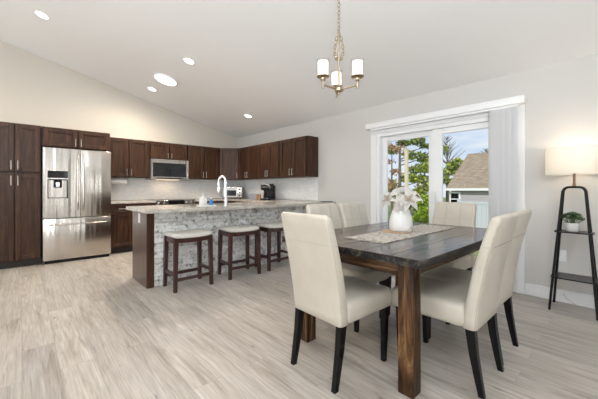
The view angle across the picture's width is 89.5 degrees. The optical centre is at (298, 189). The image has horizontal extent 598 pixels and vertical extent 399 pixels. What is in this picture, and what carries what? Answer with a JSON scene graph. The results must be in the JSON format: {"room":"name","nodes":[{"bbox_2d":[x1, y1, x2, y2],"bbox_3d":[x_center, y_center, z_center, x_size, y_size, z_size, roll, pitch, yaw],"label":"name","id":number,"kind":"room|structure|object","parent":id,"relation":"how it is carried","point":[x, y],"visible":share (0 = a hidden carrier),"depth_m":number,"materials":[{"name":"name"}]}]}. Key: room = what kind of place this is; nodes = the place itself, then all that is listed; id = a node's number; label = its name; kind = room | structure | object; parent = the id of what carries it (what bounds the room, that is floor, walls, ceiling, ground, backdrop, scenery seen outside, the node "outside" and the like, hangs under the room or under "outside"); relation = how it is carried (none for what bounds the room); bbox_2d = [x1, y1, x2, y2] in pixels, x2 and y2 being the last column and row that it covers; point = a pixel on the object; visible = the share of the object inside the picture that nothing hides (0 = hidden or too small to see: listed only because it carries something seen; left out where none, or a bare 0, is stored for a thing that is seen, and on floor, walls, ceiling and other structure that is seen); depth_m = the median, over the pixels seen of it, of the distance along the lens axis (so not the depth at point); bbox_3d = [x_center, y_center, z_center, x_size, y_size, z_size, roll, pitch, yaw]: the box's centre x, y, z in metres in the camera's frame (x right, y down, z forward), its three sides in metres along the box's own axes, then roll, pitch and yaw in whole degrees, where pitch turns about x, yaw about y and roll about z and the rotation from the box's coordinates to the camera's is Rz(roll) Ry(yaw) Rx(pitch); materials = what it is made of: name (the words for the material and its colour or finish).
{"room":"kitchen dining room","nodes":[
{"label":"kitchen dining room","id":0,"kind":"room"},
{"bbox_2d":[0,40,236,200],"bbox_3d":[-4.809,-0.653,4.819,8.945,3.597,0.150,0,0,-43],"label":"wall","id":1,"kind":"structure","parent":0,"point":[34,89],"depth_m":5.48,"materials":[{"name":"beige paint"}]},
{"bbox_2d":[41,126,109,151],"bbox_3d":[-3.800,-0.809,5.124,0.900,0.308,0.762,0,0,-43],"label":"upper cabinet","id":2,"kind":"object","parent":1,"relation":"attached to","point":[51,137],"visible":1,"depth_m":4.84,"materials":[{"name":"brown wood"}]},
{"bbox_2d":[110,137,148,177],"bbox_3d":[-3.327,-0.596,5.829,0.738,0.735,0.366,0,0,-43],"label":"upper cabinet","id":3,"kind":"object","parent":1,"relation":"attached to","point":[129,157],"visible":0.88,"depth_m":5.73,"materials":[{"name":"brown wood"}]},
{"bbox_2d":[111,178,127,183],"bbox_3d":[-3.440,-0.165,5.735,0.320,0.124,0.104,0,0,-43],"label":"paper towel holder","id":4,"kind":"object","parent":3,"relation":"attached to","point":[113,180],"visible":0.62,"depth_m":5.71,"materials":[{"name":"white paper"}]},
{"bbox_2d":[149,141,186,160],"bbox_3d":[-2.775,-0.786,6.336,0.758,0.353,0.366,0,0,-43],"label":"upper cabinet","id":5,"kind":"object","parent":1,"relation":"attached to","point":[157,150],"visible":0.98,"depth_m":6.20,"materials":[{"name":"brown wood"}]},
{"bbox_2d":[145,159,188,179],"bbox_3d":[-2.747,-0.399,6.303,0.745,0.412,0.446,0,0,-43],"label":"microwave","id":6,"kind":"object","parent":5,"relation":"attached to","point":[159,169],"visible":0.99,"depth_m":6.14,"materials":[{"name":"grey metal"}]},
{"bbox_2d":[111,177,236,199],"bbox_3d":[-2.661,-0.009,6.687,2.937,0.437,0.008,0,0,-43],"label":"backsplash","id":7,"kind":"structure","parent":1,"relation":"attached to","point":[140,188],"depth_m":6.51,"materials":[{"name":"tile"}]},
{"bbox_2d":[187,145,218,179],"bbox_3d":[-2.216,-0.596,6.851,0.757,0.735,0.366,0,0,-43],"label":"upper cabinet","id":8,"kind":"object","parent":1,"relation":"attached to","point":[203,161],"visible":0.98,"depth_m":6.73,"materials":[{"name":"brown wood"}]},
{"bbox_2d":[219,148,239,179],"bbox_3d":[-1.613,-0.596,7.239,0.660,0.735,0.611,0,0,-43],"label":"upper cabinet","id":9,"kind":"object","parent":1,"relation":"attached to","point":[228,157],"visible":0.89,"depth_m":7.03,"materials":[{"name":"brown wood"}]},
{"bbox_2d":[0,251,597,398],"bbox_3d":[-1.330,1.205,1.036,8.945,0.120,10.427,0,0,-43],"label":"floor","id":10,"kind":"structure","parent":0,"point":[86,328],"depth_m":2.24,"materials":[{"name":"wood"}]},
{"bbox_2d":[0,121,40,268],"bbox_3d":[-4.343,0.091,4.608,0.585,2.108,0.786,0,0,-43],"label":"pantry cabinet","id":11,"kind":"object","parent":10,"relation":"on","point":[20,144],"visible":1,"depth_m":4.39,"materials":[{"name":"brown wood"}]},
{"bbox_2d":[41,147,110,264],"bbox_3d":[-3.764,0.254,5.093,0.890,1.782,0.806,0,0,-43],"label":"refrigerator","id":12,"kind":"object","parent":10,"relation":"on","point":[75,184],"visible":0.99,"depth_m":4.81,"materials":[{"name":"grey metal"}]},
{"bbox_2d":[110,203,155,253],"bbox_3d":[-3.214,0.703,5.736,0.745,0.885,0.656,0,0,-43],"label":"base cabinet","id":13,"kind":"object","parent":10,"relation":"on","point":[121,218],"visible":0.48,"depth_m":5.41,"materials":[{"name":"brown wood"}]},
{"bbox_2d":[111,200,155,203],"bbox_3d":[-3.223,0.240,5.746,0.751,0.040,0.629,0,0,-43],"label":"countertop","id":14,"kind":"structure","parent":13,"relation":"on","point":[120,201],"depth_m":5.54,"materials":[{"name":"stone"}]},
{"bbox_2d":[153,199,194,217],"bbox_3d":[-2.647,0.667,6.239,0.755,0.915,0.676,0,0,-43],"label":"range","id":15,"kind":"object","parent":10,"relation":"on","point":[160,201],"visible":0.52,"depth_m":6.01,"materials":[{"name":"silver metal"}]},
{"bbox_2d":[163,228,213,292],"bbox_3d":[-1.321,0.819,3.601,0.470,0.652,0.350,0,0,-44],"label":"bar stool","id":16,"kind":"object","parent":10,"relation":"on","point":[199,235],"visible":1,"depth_m":3.54,"materials":[{"name":"brown wood"}]},
{"bbox_2d":[165,228,211,238],"bbox_3d":[-1.321,0.525,3.601,0.465,0.064,0.338,0,0,-44],"label":"cushion","id":17,"kind":"object","parent":16,"relation":"on","point":[199,233],"depth_m":3.51,"materials":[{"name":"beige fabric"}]},
{"bbox_2d":[195,201,223,203],"bbox_3d":[-2.093,0.703,6.766,0.760,0.885,0.656,0,0,-43],"label":"base cabinet","id":18,"kind":"object","parent":10,"relation":"on","point":[207,201],"visible":0.02,"depth_m":6.63,"materials":[{"name":"brown wood"}]},
{"bbox_2d":[133,206,306,288],"bbox_3d":[-0.857,0.703,4.693,2.994,0.885,0.611,0,0,-43],"label":"kitchen island","id":19,"kind":"object","parent":10,"relation":"on","point":[149,230],"visible":0.43,"depth_m":3.86,"materials":[{"name":"grey stone"}]},
{"bbox_2d":[126,200,335,213],"bbox_3d":[-0.790,0.240,4.572,3.058,0.040,0.920,0,0,-43],"label":"island countertop","id":20,"kind":"structure","parent":19,"relation":"on","point":[151,209],"depth_m":3.86,"materials":[{"name":"stone"}]},
{"bbox_2d":[196,205,215,206],"bbox_3d":[-1.171,0.209,3.814,0.220,0.020,0.100,0,0,-43],"label":"soap tray","id":21,"kind":"object","parent":20,"relation":"on","point":[196,205],"visible":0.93,"depth_m":3.76,"materials":[{"name":"white ceramic"}]},
{"bbox_2d":[199,193,206,204],"bbox_3d":[-1.204,0.128,3.784,0.080,0.165,0.064,0,0,-43],"label":"soap dispenser","id":22,"kind":"object","parent":21,"relation":"on","point":[202,201],"visible":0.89,"depth_m":3.76,"materials":[{"name":"white ceramic"}]},
{"bbox_2d":[199,198,206,204],"bbox_3d":[-1.204,0.158,3.784,0.080,0.105,0.064,0,0,-43],"label":"bottle","id":23,"kind":"object","parent":22,"relation":"on","point":[202,201],"depth_m":3.76,"materials":[{"name":"white plastic"}]},
{"bbox_2d":[177,203,237,205],"bbox_3d":[-1.278,0.314,4.314,0.770,0.206,0.450,0,0,-43],"label":"sink","id":24,"kind":"object","parent":20,"relation":"in","point":[207,203],"visible":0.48,"depth_m":4.29,"materials":[{"name":"silver metal"}]},
{"bbox_2d":[217,175,227,205],"bbox_3d":[-1.015,0.017,4.004,0.118,0.406,0.139,0,0,-32],"label":"faucet","id":25,"kind":"object","parent":20,"relation":"on","point":[221,176],"visible":0.99,"depth_m":3.98,"materials":[{"name":"silver metal"}]},
{"bbox_2d":[217,224,260,279],"bbox_3d":[-0.806,0.819,4.075,0.470,0.652,0.350,0,0,-40],"label":"bar stool","id":26,"kind":"object","parent":10,"relation":"on","point":[245,230],"visible":1,"depth_m":4.03,"materials":[{"name":"brown wood"}]},
{"bbox_2d":[219,224,258,231],"bbox_3d":[-0.806,0.525,4.075,0.465,0.064,0.338,0,0,-40],"label":"cushion","id":27,"kind":"object","parent":26,"relation":"on","point":[247,227],"depth_m":3.98,"materials":[{"name":"beige fabric"}]},
{"bbox_2d":[254,221,288,270],"bbox_3d":[-0.368,0.819,4.485,0.470,0.652,0.350,0,0,-43],"label":"bar stool","id":28,"kind":"object","parent":10,"relation":"on","point":[277,226],"visible":0.7,"depth_m":4.34,"materials":[{"name":"brown wood"}]},
{"bbox_2d":[256,221,282,227],"bbox_3d":[-0.368,0.525,4.485,0.465,0.064,0.338,0,0,-43],"label":"cushion","id":29,"kind":"object","parent":28,"relation":"on","point":[278,224],"depth_m":4.34,"materials":[{"name":"beige fabric"}]},
{"bbox_2d":[281,212,391,393],"bbox_3d":[0.255,0.644,1.989,0.642,1.003,0.429,0,0,-41],"label":"dining chair","id":30,"kind":"object","parent":10,"relation":"on","point":[321,290],"visible":1,"depth_m":1.81,"materials":[{"name":"beige leather"}]},
{"bbox_2d":[306,203,388,332],"bbox_3d":[0.425,0.644,2.736,0.429,1.003,0.641,0,0,-43],"label":"dining chair","id":31,"kind":"object","parent":10,"relation":"on","point":[331,210],"visible":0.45,"depth_m":2.59,"materials":[{"name":"beige leather"}]},
{"bbox_2d":[338,202,395,314],"bbox_3d":[0.771,0.644,3.054,0.429,1.003,0.641,0,0,-43],"label":"dining chair","id":32,"kind":"object","parent":10,"relation":"on","point":[352,214],"visible":0.34,"depth_m":3.17,"materials":[{"name":"beige leather"}]},
{"bbox_2d":[282,222,486,398],"bbox_3d":[0.864,0.752,2.482,1.691,0.785,1.100,0,0,-43],"label":"dining table","id":33,"kind":"object","parent":10,"relation":"on","point":[408,258],"visible":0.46,"depth_m":1.74,"materials":[{"name":"brown wood"}]},
{"bbox_2d":[345,224,454,243],"bbox_3d":[0.905,0.356,2.531,1.300,0.006,0.330,0,0,-43],"label":"table runner","id":34,"kind":"object","parent":33,"relation":"on","point":[379,237],"visible":0.87,"depth_m":2.36,"materials":[{"name":"beige fabric"}]},
{"bbox_2d":[382,229,411,233],"bbox_3d":[0.817,0.351,2.524,0.240,0.005,0.240,0,0,-43],"label":"trivet","id":35,"kind":"object","parent":34,"relation":"on","point":[384,230],"visible":0.7,"depth_m":2.45,"materials":[{"name":"beige wood"}]},
{"bbox_2d":[389,205,412,231],"bbox_3d":[0.856,0.233,2.533,0.190,0.232,0.190,0,0,-43],"label":"vase","id":36,"kind":"object","parent":35,"relation":"on","point":[400,221],"visible":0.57,"depth_m":2.46,"materials":[{"name":"white ceramic"}]},
{"bbox_2d":[381,192,396,206],"bbox_3d":[0.764,0.170,2.508,0.167,0.298,0.107,0,0,20],"label":"flower","id":37,"kind":"object","parent":36,"relation":"in","point":[387,198],"visible":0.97,"depth_m":2.49,"materials":[{"name":"white plant"}]},
{"bbox_2d":[393,195,408,211],"bbox_3d":[0.823,0.181,2.466,0.085,0.275,0.125,0,0,-13],"label":"flower","id":38,"kind":"object","parent":36,"relation":"in","point":[397,205],"visible":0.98,"depth_m":2.45,"materials":[{"name":"white plant"}]},
{"bbox_2d":[391,187,411,194],"bbox_3d":[0.876,0.149,2.564,0.190,0.339,0.205,0,0,-43],"label":"flower","id":39,"kind":"object","parent":36,"relation":"in","point":[401,191],"visible":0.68,"depth_m":2.55,"materials":[{"name":"white plant"}]},
{"bbox_2d":[399,189,421,211],"bbox_3d":[0.893,0.154,2.458,0.209,0.328,0.105,0,0,22],"label":"flower","id":40,"kind":"object","parent":36,"relation":"in","point":[410,197],"visible":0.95,"depth_m":2.44,"materials":[{"name":"white plant"}]},
{"bbox_2d":[429,202,476,270],"bbox_3d":[1.481,0.644,3.081,0.641,1.003,0.429,0,0,-43],"label":"dining chair","id":41,"kind":"object","parent":10,"relation":"on","point":[445,213],"visible":0.46,"depth_m":3.18,"materials":[{"name":"beige leather"}]},
{"bbox_2d":[391,213,518,398],"bbox_3d":[0.988,0.644,1.947,0.429,1.003,0.641,0,0,-43],"label":"dining chair","id":42,"kind":"object","parent":10,"relation":"on","point":[470,307],"visible":0.97,"depth_m":1.74,"materials":[{"name":"beige leather"}]},
{"bbox_2d":[421,209,531,365],"bbox_3d":[1.301,0.644,2.255,0.429,1.003,0.641,0,0,-42],"label":"dining chair","id":43,"kind":"object","parent":10,"relation":"on","point":[444,273],"visible":0.38,"depth_m":2.16,"materials":[{"name":"beige leather"}]},
{"bbox_2d":[545,144,597,320],"bbox_3d":[2.598,0.377,2.833,0.424,1.538,0.473,0,0,-13],"label":"floor lamp","id":44,"kind":"object","parent":10,"relation":"on","point":[574,160],"visible":1,"depth_m":2.77,"materials":[{"name":"black metal"}]},
{"bbox_2d":[561,211,585,231],"bbox_3d":[2.598,0.302,2.866,0.176,0.191,0.200,0,0,-43],"label":"potted succulent","id":45,"kind":"object","parent":44,"relation":"on","point":[572,226],"visible":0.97,"depth_m":2.83,"materials":[{"name":"green plant"}]},
{"bbox_2d":[564,222,579,231],"bbox_3d":[2.590,0.358,2.857,0.112,0.080,0.112,0,0,-43],"label":"pot","id":46,"kind":"object","parent":45,"relation":"attached to","point":[569,226],"depth_m":2.82,"materials":[{"name":"white ceramic"}]},
{"bbox_2d":[550,272,597,284],"bbox_3d":[2.596,0.834,2.843,0.261,0.012,0.328,0,0,-43],"label":"shelf","id":47,"kind":"object","parent":44,"relation":"attached to","point":[558,275],"depth_m":2.83,"materials":[{"name":"black"}]},
{"bbox_2d":[554,229,594,234],"bbox_3d":[2.596,0.404,2.843,0.195,0.012,0.279,0,0,-43],"label":"shelf","id":48,"kind":"object","parent":44,"relation":"attached to","point":[558,231],"depth_m":2.79,"materials":[{"name":"black"}]},
{"bbox_3d":[-1.019,0.702,6.596,0.656,0.885,2.360,0,0,-43],"label":"base cabinet","id":49,"kind":"object","parent":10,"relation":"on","visible":0},
{"bbox_2d":[195,198,297,201],"bbox_3d":[-1.287,0.240,6.348,1.388,0.040,2.365,0,0,-43],"label":"countertop","id":50,"kind":"structure","parent":49,"relation":"on","point":[213,199],"depth_m":6.45,"materials":[{"name":"stone"}]},
{"bbox_2d":[223,187,243,198],"bbox_3d":[-1.554,0.083,7.135,0.440,0.270,0.343,0,0,-3],"label":"toaster oven","id":51,"kind":"object","parent":50,"relation":"on","point":[232,192],"visible":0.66,"depth_m":7.00,"materials":[{"name":"silver metal"}]},
{"bbox_2d":[249,194,255,199],"bbox_3d":[-0.964,0.157,6.396,0.176,0.124,0.126,0,0,2],"label":"storage box","id":52,"kind":"object","parent":50,"relation":"on","point":[251,196],"visible":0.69,"depth_m":6.34,"materials":[{"name":"grey"}]},
{"bbox_2d":[260,183,275,199],"bbox_3d":[-0.644,0.051,6.181,0.234,0.336,0.357,0,0,19],"label":"coffee maker","id":53,"kind":"object","parent":50,"relation":"on","point":[269,190],"visible":0.97,"depth_m":6.20,"materials":[{"name":"black plastic"}]},
{"bbox_2d":[0,0,597,137],"bbox_3d":[-1.330,-1.955,1.036,8.945,1.394,10.427,0,0,-43],"label":"ceiling","id":54,"kind":"structure","parent":0,"point":[259,59],"depth_m":3.66,"materials":[{"name":"white paint"}]},
{"bbox_2d":[33,10,50,19],"bbox_3d":[-3.325,-2.252,3.898,0.183,0.049,0.178,0,0,42],"label":"recessed light","id":55,"kind":"object","parent":54,"relation":"in","point":[38,13],"visible":1,"depth_m":3.90,"materials":[{"name":"white plastic"}]},
{"bbox_2d":[147,86,156,91],"bbox_3d":[-2.727,-1.857,5.590,0.178,0.049,0.183,0,0,-37],"label":"recessed light","id":56,"kind":"object","parent":54,"relation":"in","point":[148,87],"visible":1,"depth_m":5.59,"materials":[{"name":"white plastic"}]},
{"bbox_2d":[154,73,176,85],"bbox_3d":[-2.244,-1.845,5.074,0.355,0.110,0.364,0,0,-39],"label":"flush ceiling light","id":57,"kind":"object","parent":54,"relation":"attached to","point":[163,78],"visible":1,"depth_m":5.02,"materials":[{"name":"white plastic"}]},
{"bbox_2d":[182,57,194,64],"bbox_3d":[-1.594,-1.856,4.367,0.178,0.049,0.183,0,0,-37],"label":"recessed light","id":58,"kind":"object","parent":54,"relation":"in","point":[187,60],"visible":1,"depth_m":4.36,"materials":[{"name":"white"}]},
{"bbox_2d":[317,0,363,97],"bbox_3d":[0.306,-1.298,2.323,0.344,1.131,0.350,0,0,-43],"label":"chandelier","id":59,"kind":"object","parent":54,"relation":"hanging from","point":[357,65],"visible":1,"depth_m":2.29,"materials":[{"name":"champagne nickel"},{"name":"frosted white glass"}]},
{"bbox_2d":[237,54,597,294],"bbox_3d":[1.957,-0.075,3.958,0.150,2.440,10.277,0,0,-43],"label":"wall","id":60,"kind":"structure","parent":0,"point":[561,106],"depth_m":3.23,"materials":[{"name":"grey paint"}]},
{"bbox_2d":[239,145,257,179],"bbox_3d":[-1.056,-0.596,6.851,0.366,0.735,0.752,0,0,-43],"label":"upper cabinet","id":61,"kind":"object","parent":60,"relation":"attached to","point":[247,155],"visible":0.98,"depth_m":6.72,"materials":[{"name":"brown wood"}]},
{"bbox_2d":[257,140,280,178],"bbox_3d":[-0.543,-0.596,6.293,0.366,0.735,0.752,0,0,-43],"label":"upper cabinet","id":62,"kind":"object","parent":60,"relation":"attached to","point":[268,154],"visible":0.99,"depth_m":6.16,"materials":[{"name":"brown wood"}]},
{"bbox_2d":[237,177,317,200],"bbox_3d":[-0.612,-0.009,6.635,0.008,0.437,2.842,0,0,-43],"label":"backsplash","id":63,"kind":"structure","parent":60,"relation":"attached to","point":[286,188],"depth_m":6.20,"materials":[{"name":"tile"}]},
{"bbox_2d":[280,135,317,177],"bbox_3d":[-0.031,-0.596,5.736,0.366,0.735,0.752,0,0,-43],"label":"upper cabinet","id":64,"kind":"object","parent":60,"relation":"attached to","point":[298,155],"visible":1,"depth_m":5.55,"materials":[{"name":"brown wood"}]},
{"bbox_2d":[377,117,513,291],"bbox_3d":[1.861,0.145,4.055,0.160,1.998,1.788,0,0,-43],"label":"door","id":65,"kind":"structure","parent":60,"relation":"in","point":[435,133],"depth_m":4.12,"materials":[{"name":"white plastic"}]},
{"bbox_2d":[365,95,525,291],"bbox_3d":[1.754,0.053,3.983,0.115,2.124,2.012,0,0,-43],"label":"vertical blind","id":66,"kind":"object","parent":60,"relation":"attached to","point":[502,112],"visible":0.75,"depth_m":3.41,"materials":[{"name":"white"}]},
{"bbox_2d":[371,104,524,293],"bbox_3d":[1.796,0.100,4.009,0.018,2.090,1.970,0,0,-43],"label":"door frame","id":67,"kind":"structure","parent":60,"relation":"attached to","point":[521,109],"depth_m":3.33,"materials":[{"name":"white wood"}]},
{"bbox_2d":[525,283,594,308],"bbox_3d":[3.868,1.083,1.759,0.015,0.125,4.152,0,0,-43],"label":"baseboard","id":68,"kind":"structure","parent":60,"relation":"attached to","point":[580,299],"depth_m":3.04,"materials":[{"name":"white"}]},
{"bbox_2d":[559,250,565,261],"bbox_3d":[2.672,0.675,3.064,0.008,0.116,0.072,0,0,-43],"label":"wall outlet","id":69,"kind":"object","parent":60,"relation":"attached to","point":[562,255],"visible":0.75,"depth_m":3.06,"materials":[{"name":"white plastic"}]},
{"label":"outside","id":70,"kind":"structure","parent":0,"visible":0},
{"bbox_2d":[388,196,478,255],"bbox_3d":[24.511,2.445,42.923,85.805,0.200,150.000,0,0,-43],"label":"ground","id":71,"kind":"structure","parent":70,"point":[444,198],"depth_m":30.41,"materials":[{"name":"green plant"}]},
{"bbox_2d":[388,142,406,212],"bbox_3d":[5.711,-0.293,19.017,2.571,5.278,1.407,0,0,-4],"label":"tree","id":72,"kind":"object","parent":71,"relation":"on","point":[393,171],"visible":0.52,"depth_m":18.98,"materials":[{"name":"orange plant"}]},
{"bbox_2d":[404,149,408,187],"bbox_3d":[4.994,0.236,14.000,0.170,4.219,0.170,0,0,-43],"label":"wooden pole","id":73,"kind":"object","parent":71,"relation":"on","point":[406,151],"visible":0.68,"depth_m":13.97,"materials":[{"name":"beige wood"}]},
{"bbox_2d":[388,177,428,210],"bbox_3d":[10.209,0.612,28.018,6.285,3.473,2.664,0,0,-8],"label":"shrub","id":74,"kind":"object","parent":71,"relation":"on","point":[395,180],"visible":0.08,"depth_m":27.65,"materials":[{"name":"green plant"}]},
{"bbox_2d":[388,137,448,194],"bbox_3d":[8.623,-1.202,21.864,4.802,7.097,1.992,0,0,1],"label":"pine tree","id":75,"kind":"object","parent":71,"relation":"on","point":[423,157],"visible":0.39,"depth_m":21.91,"materials":[{"name":"green plant"}]},
{"bbox_2d":[409,161,428,220],"bbox_3d":[6.930,0.365,16.930,1.977,3.964,1.399,0,0,11],"label":"tree","id":76,"kind":"object","parent":71,"relation":"on","point":[413,178],"visible":0.49,"depth_m":16.97,"materials":[{"name":"green plant"}]},
{"bbox_2d":[412,194,428,222],"bbox_3d":[3.443,1.234,8.554,1.181,2.224,1.019,0,0,-43],"label":"bush","id":77,"kind":"object","parent":71,"relation":"on","point":[423,211],"visible":0.29,"depth_m":8.19,"materials":[{"name":"green plant"}]},
{"bbox_2d":[443,157,462,201],"bbox_3d":[20.108,-0.938,39.950,3.784,6.569,2.362,0,0,19],"label":"tree","id":78,"kind":"object","parent":71,"relation":"on","point":[452,166],"visible":0.71,"depth_m":39.68,"materials":[{"name":"green plant"}]},
{"bbox_2d":[443,135,464,201],"bbox_3d":[21.847,-2.748,43.949,4.214,10.194,4.551,0,0,-43],"label":"bare tree","id":79,"kind":"object","parent":71,"relation":"on","point":[447,138],"visible":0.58,"depth_m":43.85,"materials":[{"name":"green plant"}]},
{"bbox_2d":[446,152,488,201],"bbox_3d":[23.706,-0.770,27.476,10.060,6.231,16.000,0,0,-43],"label":"house","id":80,"kind":"structure","parent":71,"relation":"on","point":[470,182],"depth_m":29.59,"materials":[{"name":"grey"}]},
{"bbox_2d":[457,199,488,227],"bbox_3d":[10.110,1.378,9.511,0.120,1.933,9.600,0,0,-43],"label":"vinyl fence","id":81,"kind":"object","parent":71,"relation":"on","point":[482,213],"visible":0.13,"depth_m":12.35,"materials":[{"name":"grey plastic"}]},
{"bbox_2d":[472,256,476,268],"bbox_3d":[2.755,1.798,4.708,2.040,1.095,4.400,0,0,-43],"label":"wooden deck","id":82,"kind":"object","parent":71,"relation":"on","point":[474,257],"visible":0.02,"depth_m":5.29,"materials":[{"name":"beige wood"}]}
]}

